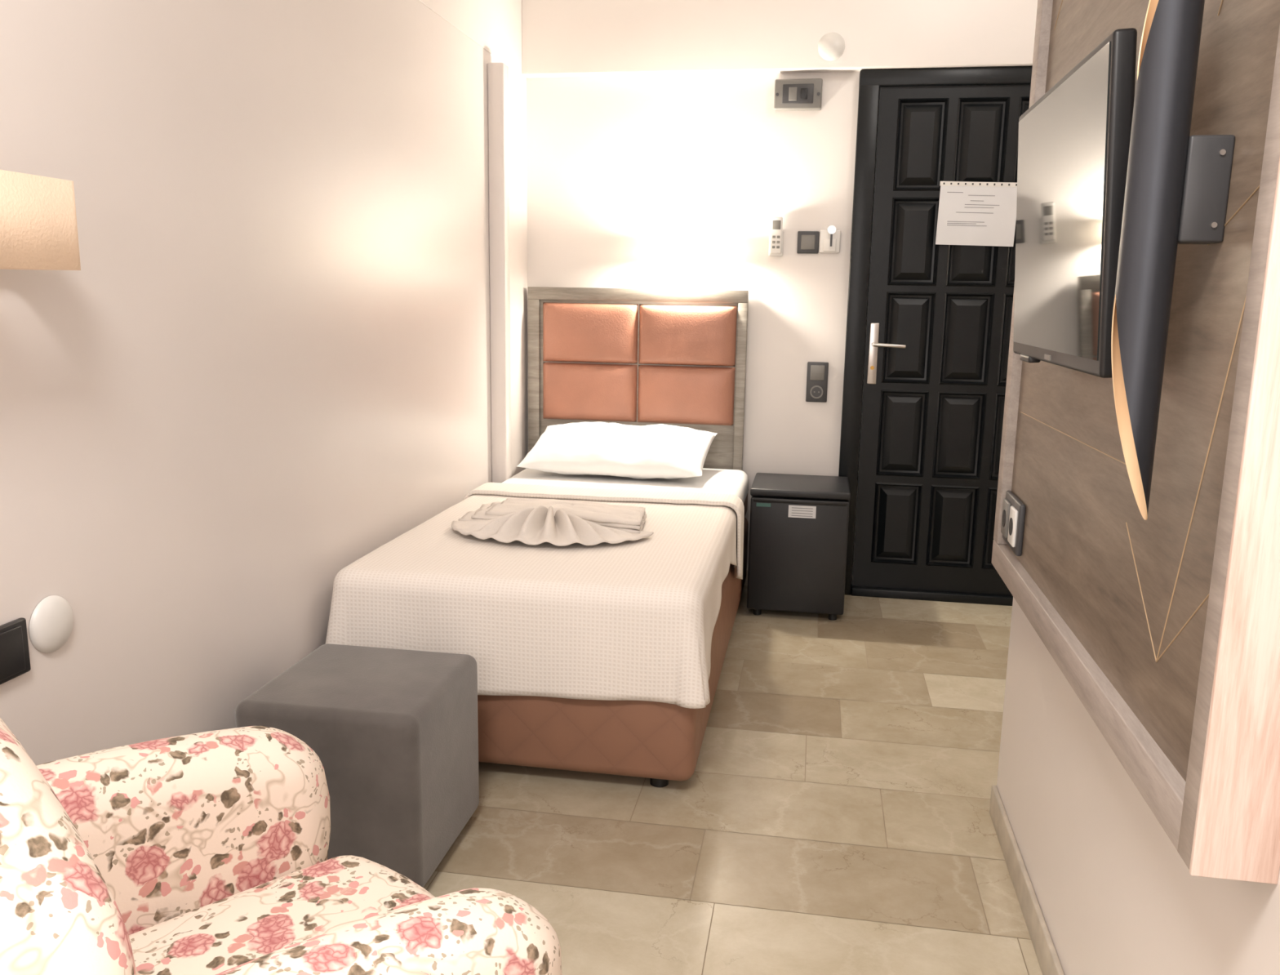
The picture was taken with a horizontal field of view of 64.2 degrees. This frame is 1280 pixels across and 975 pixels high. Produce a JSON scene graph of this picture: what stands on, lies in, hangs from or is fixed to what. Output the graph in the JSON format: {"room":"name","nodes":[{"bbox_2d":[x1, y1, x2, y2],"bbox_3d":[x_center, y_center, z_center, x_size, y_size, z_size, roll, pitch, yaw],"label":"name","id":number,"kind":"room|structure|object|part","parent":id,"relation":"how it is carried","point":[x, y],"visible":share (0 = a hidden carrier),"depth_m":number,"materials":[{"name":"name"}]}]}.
{"room":"hotel room","nodes":[
{"label":"hotel room","id":0,"kind":"room"},
{"bbox_2d":[0,0,528,764],"bbox_3d":[-1.037,-0.390,1.572,0.120,2.620,6.030,3,11,10],"label":"wall","id":1,"kind":"structure","parent":0,"point":[264,365],"depth_m":2.17,"materials":[{"name":"paint"}]},
{"bbox_2d":[0,617,31,684],"bbox_3d":[-0.994,0.255,1.607,0.015,0.092,0.063,3,11,10],"label":"wall socket","id":2,"kind":"object","parent":1,"relation":"attached to","point":[15,660],"visible":1,"depth_m":1.61,"materials":[{"name":"black plastic"}]},
{"bbox_2d":[0,169,80,270],"bbox_3d":[-0.934,-0.367,1.393,0.145,0.129,0.310,3,11,10],"label":"wall lamp","id":3,"kind":"object","parent":1,"relation":"attached to","point":[38,227],"visible":1,"depth_m":1.44,"materials":[{"name":"beige fabric"}]},
{"bbox_2d":[29,595,73,653],"bbox_3d":[-0.974,0.228,1.701,0.018,0.096,0.096,3,11,10],"label":"wall cap","id":4,"kind":"object","parent":1,"relation":"attached to","point":[51,621],"visible":1,"depth_m":1.69,"materials":[{"name":"white plastic"}]},
{"bbox_2d":[487,62,511,482],"bbox_3d":[-0.539,-0.544,3.943,0.062,2.060,0.070,3,11,10],"label":"trim column","id":5,"kind":"structure","parent":1,"relation":"attached to","point":[497,73],"depth_m":3.86,"materials":[{"name":"white paint"}]},
{"bbox_2d":[418,0,521,75],"bbox_3d":[-0.591,-1.805,3.452,0.003,0.520,1.335,3,11,10],"label":"ceiling","id":6,"kind":"structure","parent":0,"point":[495,25],"depth_m":3.75,"materials":[{"name":"white paint"}]},
{"bbox_2d":[526,71,879,584],"bbox_3d":[0.681,-0.863,4.231,2.580,2.620,0.120,3,11,10],"label":"wall","id":7,"kind":"structure","parent":0,"point":[615,164],"depth_m":4.20,"materials":[{"name":"paint"}]},
{"bbox_2d":[527,286,748,470],"bbox_3d":[-0.026,-0.237,4.353,0.930,1.202,0.086,3,11,10],"label":"headboard","id":8,"kind":"object","parent":7,"relation":"attached to","point":[624,356],"visible":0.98,"depth_m":4.27,"materials":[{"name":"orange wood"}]},
{"bbox_2d":[542,362,637,422],"bbox_3d":[-0.219,-0.404,4.338,0.411,0.243,0.049,3,11,10],"label":"cushion","id":9,"kind":"object","parent":8,"relation":"on","point":[573,392],"depth_m":4.32,"materials":[{"name":"orange leather"}]},
{"bbox_2d":[542,302,638,364],"bbox_3d":[-0.215,-0.649,4.292,0.411,0.248,0.050,3,11,10],"label":"cushion","id":10,"kind":"object","parent":8,"relation":"on","point":[574,332],"depth_m":4.27,"materials":[{"name":"orange leather"}]},
{"bbox_2d":[637,364,735,425],"bbox_3d":[0.188,-0.384,4.270,0.408,0.243,0.050,3,11,10],"label":"cushion","id":11,"kind":"object","parent":8,"relation":"on","point":[668,394],"depth_m":4.25,"materials":[{"name":"orange leather"}]},
{"bbox_2d":[638,303,737,366],"bbox_3d":[0.192,-0.629,4.223,0.408,0.248,0.050,3,11,10],"label":"cushion","id":12,"kind":"object","parent":8,"relation":"on","point":[670,335],"depth_m":4.21,"materials":[{"name":"orange leather"}]},
{"bbox_2d":[744,569,747,585],"bbox_3d":[0.164,0.378,4.486,1.335,0.070,0.010,3,11,10],"label":"baseboard","id":13,"kind":"structure","parent":7,"relation":"attached to","point":[746,579],"depth_m":4.43,"materials":[{"name":"stone"}]},
{"bbox_2d":[768,216,783,256],"bbox_3d":[0.553,-1.019,4.145,0.057,0.155,0.034,3,11,10],"label":"remote","id":14,"kind":"object","parent":7,"relation":"attached to","point":[775,234],"visible":1,"depth_m":4.13,"materials":[{"name":"white plastic"}]},
{"bbox_2d":[521,0,1037,78],"bbox_3d":[0.681,-1.881,3.941,2.340,0.512,0.075,3,11,10],"label":"ceiling","id":15,"kind":"structure","parent":7,"relation":"attached to","point":[561,38],"depth_m":3.96,"materials":[{"name":"white paint"}]},
{"bbox_2d":[773,78,822,111],"bbox_3d":[0.623,-1.548,4.022,0.185,0.113,0.058,3,11,10],"label":"box","id":16,"kind":"object","parent":7,"relation":"attached to","point":[803,94],"visible":1,"depth_m":4.00,"materials":[{"name":"grey plastic"}]},
{"bbox_2d":[796,231,819,253],"bbox_3d":[0.681,-0.993,4.136,0.086,0.088,0.017,3,11,10],"label":"light switch","id":17,"kind":"object","parent":7,"relation":"attached to","point":[807,241],"visible":1,"depth_m":4.13,"materials":[{"name":"plastic"}]},
{"bbox_2d":[805,361,828,402],"bbox_3d":[0.734,-0.437,4.229,0.086,0.165,0.018,3,11,10],"label":"wall socket","id":18,"kind":"object","parent":7,"relation":"attached to","point":[817,371],"visible":1,"depth_m":4.22,"materials":[{"name":"plastic"}]},
{"bbox_2d":[809,385,822,398],"bbox_3d":[0.733,-0.396,4.233,0.054,0.054,0.006,3,11,10],"label":"socket","id":19,"kind":"object","parent":18,"relation":"attached to","point":[815,391],"depth_m":4.23,"materials":[{"name":"plastic"}]},
{"bbox_2d":[818,225,840,253],"bbox_3d":[0.766,-1.000,4.114,0.082,0.107,0.028,3,11,10],"label":"card holder","id":20,"kind":"object","parent":7,"relation":"attached to","point":[829,239],"visible":1,"depth_m":4.11,"materials":[{"name":"white plastic"}]},
{"bbox_3d":[0.769,-0.995,4.102,0.008,0.050,0.003,3,11,10],"label":"key blade","id":21,"kind":"part","parent":20,"relation":"part of","materials":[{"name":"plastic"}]},
{"bbox_2d":[817,31,844,61],"bbox_3d":[0.734,-1.693,3.911,0.104,0.104,0.034,3,11,10],"label":"wall cap","id":22,"kind":"object","parent":7,"relation":"attached to","point":[831,46],"visible":1,"depth_m":3.90,"materials":[{"name":"plastic"}]},
{"bbox_2d":[838,73,879,594],"bbox_3d":[0.878,-0.582,4.160,0.078,2.100,0.049,3,11,10],"label":"frame","id":23,"kind":"object","parent":7,"relation":"attached to","point":[868,95],"visible":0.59,"depth_m":4.10,"materials":[{"name":"black paint"}]},
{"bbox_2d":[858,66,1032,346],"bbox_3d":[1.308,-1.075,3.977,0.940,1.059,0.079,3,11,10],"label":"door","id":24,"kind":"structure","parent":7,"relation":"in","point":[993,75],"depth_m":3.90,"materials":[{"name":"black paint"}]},
{"bbox_2d":[852,84,1031,595],"bbox_3d":[1.301,-0.551,4.087,0.780,2.009,0.022,3,11,10],"label":"leaf","id":25,"kind":"object","parent":24,"relation":"attached to","point":[932,415],"depth_m":4.11,"materials":[{"name":"black paint"}]},
{"bbox_3d":[0.947,-0.543,4.145,0.037,0.247,0.010,3,11,10],"label":"handle","id":26,"kind":"part","parent":25,"relation":"part of","materials":[{"name":"silver metal"}]},
{"bbox_3d":[0.947,-0.543,4.145,0.037,0.247,0.010,3,11,10],"label":"plate","id":27,"kind":"part","parent":25,"relation":"part of","materials":[{"name":"metal"}]},
{"bbox_2d":[873,342,906,348],"bbox_3d":[0.999,-0.568,4.085,0.127,0.021,0.020,3,11,10],"label":"lever","id":28,"kind":"object","parent":25,"relation":"attached to","point":[877,344],"depth_m":4.08,"materials":[{"name":"silver metal"}]},
{"bbox_2d":[935,181,1017,246],"bbox_3d":[1.315,-1.066,3.975,0.302,0.246,0.004,3,11,10],"label":"paper","id":29,"kind":"object","parent":25,"relation":"attached to","point":[970,213],"visible":0.92,"depth_m":3.98,"materials":[{"name":"white paper"}]},
{"bbox_3d":[1.319,-1.568,3.898,0.940,0.060,0.050,3,11,10],"label":"frame","id":30,"kind":"part","parent":24,"relation":"part of","materials":[{"name":"black paint"}]},
{"bbox_2d":[423,585,1042,974],"bbox_3d":[0.144,0.965,1.561,2.338,0.001,5.892,3,11,10],"label":"floor","id":31,"kind":"structure","parent":0,"point":[601,931],"depth_m":2.42,"materials":[{"name":"tile"}]},
{"bbox_2d":[0,717,562,974],"bbox_3d":[-0.535,0.589,1.176,0.715,0.859,0.718,-9,15,-42],"label":"floral armchair","id":32,"kind":"object","parent":31,"relation":"on","point":[205,852],"visible":1,"depth_m":1.30,"materials":[{"name":"fabric"}]},
{"bbox_3d":[-0.698,0.576,1.017,0.266,0.779,0.690,-9,15,-43],"label":"backrest","id":33,"kind":"part","parent":32,"relation":"part of","materials":[{"name":"fabric"}]},
{"bbox_3d":[-0.720,0.624,1.393,0.630,0.545,0.164,-9,15,-43],"label":"arm","id":34,"kind":"part","parent":32,"relation":"part of","materials":[{"name":"fabric"}]},
{"bbox_2d":[128,854,435,974],"bbox_3d":[-0.478,0.637,1.241,0.555,0.143,0.400,-9,15,-43],"label":"seat cushion","id":35,"kind":"object","parent":32,"relation":"on","point":[222,917],"depth_m":1.34,"materials":[{"name":"fabric"}]},
{"bbox_3d":[-0.341,0.704,0.998,0.630,0.545,0.164,-9,15,-43],"label":"arm","id":36,"kind":"part","parent":32,"relation":"part of","materials":[{"name":"fabric"}]},
{"bbox_2d":[235,643,479,887],"bbox_3d":[-0.604,0.612,2.257,0.395,0.412,0.395,3,11,10],"label":"ottoman","id":37,"kind":"object","parent":31,"relation":"on","point":[393,733],"visible":0.63,"depth_m":2.07,"materials":[{"name":"grey fabric"}]},
{"bbox_2d":[324,467,748,786],"bbox_3d":[-0.155,0.317,3.467,1.019,0.557,1.956,3,11,10],"label":"bed","id":38,"kind":"object","parent":31,"relation":"on","point":[604,657],"visible":0.78,"depth_m":2.57,"materials":[{"name":"white fabric"}]},
{"bbox_2d":[324,493,737,708],"bbox_3d":[-0.226,0.274,3.083,1.001,0.303,1.203,3,11,10],"label":"bedspread","id":39,"kind":"object","parent":38,"relation":"on","point":[637,624],"depth_m":2.55,"materials":[{"name":"fabric"}]},
{"bbox_2d":[451,497,653,546],"bbox_3d":[-0.257,0.080,3.059,0.612,0.088,0.498,3,11,10],"label":"folded towel","id":40,"kind":"object","parent":38,"relation":"on","point":[534,522],"visible":1,"depth_m":2.95,"materials":[{"name":"white fabric"}]},
{"bbox_2d":[517,421,717,479],"bbox_3d":[-0.081,-0.154,4.098,0.731,0.188,0.412,3,11,11],"label":"pillow","id":41,"kind":"object","parent":38,"relation":"on","point":[660,451],"visible":1,"depth_m":3.98,"materials":[{"name":"white fabric"}]},
{"bbox_3d":[-0.162,0.193,3.467,0.927,0.139,1.887,3,11,10],"label":"mattress","id":42,"kind":"part","parent":38,"relation":"part of","materials":[{"name":"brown fabric"}]},
{"bbox_2d":[746,472,850,620],"bbox_3d":[0.638,0.231,4.115,0.380,0.512,0.383,3,11,10],"label":"mini fridge","id":43,"kind":"object","parent":31,"relation":"on","point":[798,525],"visible":1,"depth_m":3.94,"materials":[{"name":"black metal"}]},
{"bbox_2d":[851,584,1013,605],"bbox_3d":[1.285,0.454,4.275,0.784,0.035,0.059,3,11,10],"label":"threshold","id":44,"kind":"object","parent":31,"relation":"on","point":[956,597],"visible":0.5,"depth_m":4.26,"materials":[{"name":"black paint"}]},
{"bbox_2d":[996,596,1279,974],"bbox_3d":[0.910,-0.108,0.247,0.740,2.620,4.030,3,11,10],"label":"wall","id":45,"kind":"structure","parent":0,"point":[1114,893],"depth_m":1.63,"materials":[{"name":"paint"}]},
{"bbox_2d":[989,785,1064,974],"bbox_3d":[0.519,1.125,0.545,0.012,0.075,4.030,3,11,10],"label":"baseboard","id":46,"kind":"structure","parent":45,"relation":"attached to","point":[1047,957],"depth_m":2.09,"materials":[{"name":"wood"}]},
{"bbox_2d":[1006,0,1279,782],"bbox_3d":[0.732,-0.545,1.483,0.060,1.605,1.180,3,11,10],"label":"wall panel","id":47,"kind":"object","parent":45,"relation":"attached to","point":[1079,500],"visible":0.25,"depth_m":1.23,"materials":[{"name":"brown wood"}]},
{"bbox_2d":[1000,490,1026,555],"bbox_3d":[0.766,0.072,2.103,0.019,0.105,0.160,3,11,10],"label":"socket","id":48,"kind":"object","parent":47,"relation":"attached to","point":[1013,517],"visible":1,"depth_m":2.05,"materials":[{"name":"plastic"}]},
{"bbox_2d":[993,0,1053,544],"bbox_3d":[0.826,-0.657,2.070,0.080,1.580,0.050,3,11,10],"label":"frame","id":49,"kind":"object","parent":47,"relation":"attached to","point":[1044,10],"visible":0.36,"depth_m":2.14,"materials":[{"name":"grey wood"}]},
{"bbox_2d":[1053,0,1062,30],"bbox_3d":[0.751,-1.049,1.634,0.002,0.451,0.601,3,11,10],"label":"inlay","id":50,"kind":"object","parent":47,"relation":"attached to","point":[1062,0],"visible":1,"depth_m":1.94,"materials":[{"name":"gold metal"}]},
{"bbox_2d":[1020,411,1125,464],"bbox_3d":[0.724,-0.094,1.749,0.002,0.012,0.750,3,11,10],"label":"inlay","id":51,"kind":"object","parent":47,"relation":"attached to","point":[1020,411],"visible":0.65,"depth_m":1.68,"materials":[{"name":"gold metal"}]},
{"bbox_2d":[1013,27,1137,377],"bbox_3d":[0.663,-0.395,1.554,0.091,0.428,0.610,3,11,10],"label":"television","id":52,"kind":"object","parent":47,"relation":"attached to","point":[1073,142],"visible":0.91,"depth_m":1.41,"materials":[{"name":"black plastic"}]},
{"bbox_2d":[991,538,1186,849],"bbox_3d":[0.713,0.251,1.657,0.080,0.055,1.215,3,11,10],"label":"frame","id":53,"kind":"object","parent":47,"relation":"attached to","point":[1156,778],"visible":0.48,"depth_m":1.38,"materials":[{"name":"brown wood"}]},
{"bbox_2d":[1125,522,1155,661],"bbox_3d":[0.638,0.129,1.301,0.002,0.135,0.174,3,11,10],"label":"inlay","id":54,"kind":"object","parent":47,"relation":"attached to","point":[1126,522],"visible":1,"depth_m":1.30,"materials":[{"name":"gold metal"}]},
{"bbox_2d":[1111,0,1235,519],"bbox_3d":[0.577,-0.321,1.100,0.098,0.728,0.057,3,11,10],"label":"wall mirror","id":55,"kind":"object","parent":47,"relation":"attached to","point":[1177,183],"visible":1,"depth_m":1.09,"materials":[{"name":"metal"}]},
{"bbox_2d":[1155,593,1208,662],"bbox_3d":[0.611,0.155,1.144,0.002,0.140,0.151,3,11,10],"label":"inlay","id":56,"kind":"object","parent":47,"relation":"attached to","point":[1207,596],"visible":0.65,"depth_m":1.15,"materials":[{"name":"gold metal"}]},
{"bbox_2d":[1155,294,1246,660],"bbox_3d":[0.612,-0.047,1.095,0.002,0.556,0.174,3,11,10],"label":"inlay","id":57,"kind":"object","parent":47,"relation":"attached to","point":[1246,295],"visible":0.72,"depth_m":1.11,"materials":[{"name":"gold metal"}]},
{"bbox_2d":[1217,0,1222,15],"bbox_3d":[0.626,-0.676,0.995,0.002,0.351,0.216,3,11,10],"label":"inlay","id":58,"kind":"object","parent":47,"relation":"attached to","point":[1221,0],"visible":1,"depth_m":1.12,"materials":[{"name":"gold metal"}]},
{"bbox_2d":[1207,185,1259,244],"bbox_3d":[0.615,-0.287,1.045,0.002,0.068,0.163,3,11,10],"label":"inlay","id":59,"kind":"object","parent":47,"relation":"attached to","point":[1258,187],"visible":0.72,"depth_m":1.04,"materials":[{"name":"gold metal"}]},
{"bbox_2d":[1177,26,1279,869],"bbox_3d":[0.619,-0.437,0.900,0.080,1.685,0.040,3,11,10],"label":"frame","id":60,"kind":"object","parent":45,"relation":"attached to","point":[1272,146],"visible":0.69,"depth_m":0.98,"materials":[{"name":"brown wood"}]},
{"bbox_2d":[1189,157,1279,884],"bbox_3d":[0.614,-0.432,0.878,0.081,1.686,0.007,3,11,10],"label":"board","id":61,"kind":"object","parent":45,"relation":"attached to","point":[1237,833],"visible":1,"depth_m":0.99,"materials":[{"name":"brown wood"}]}
]}

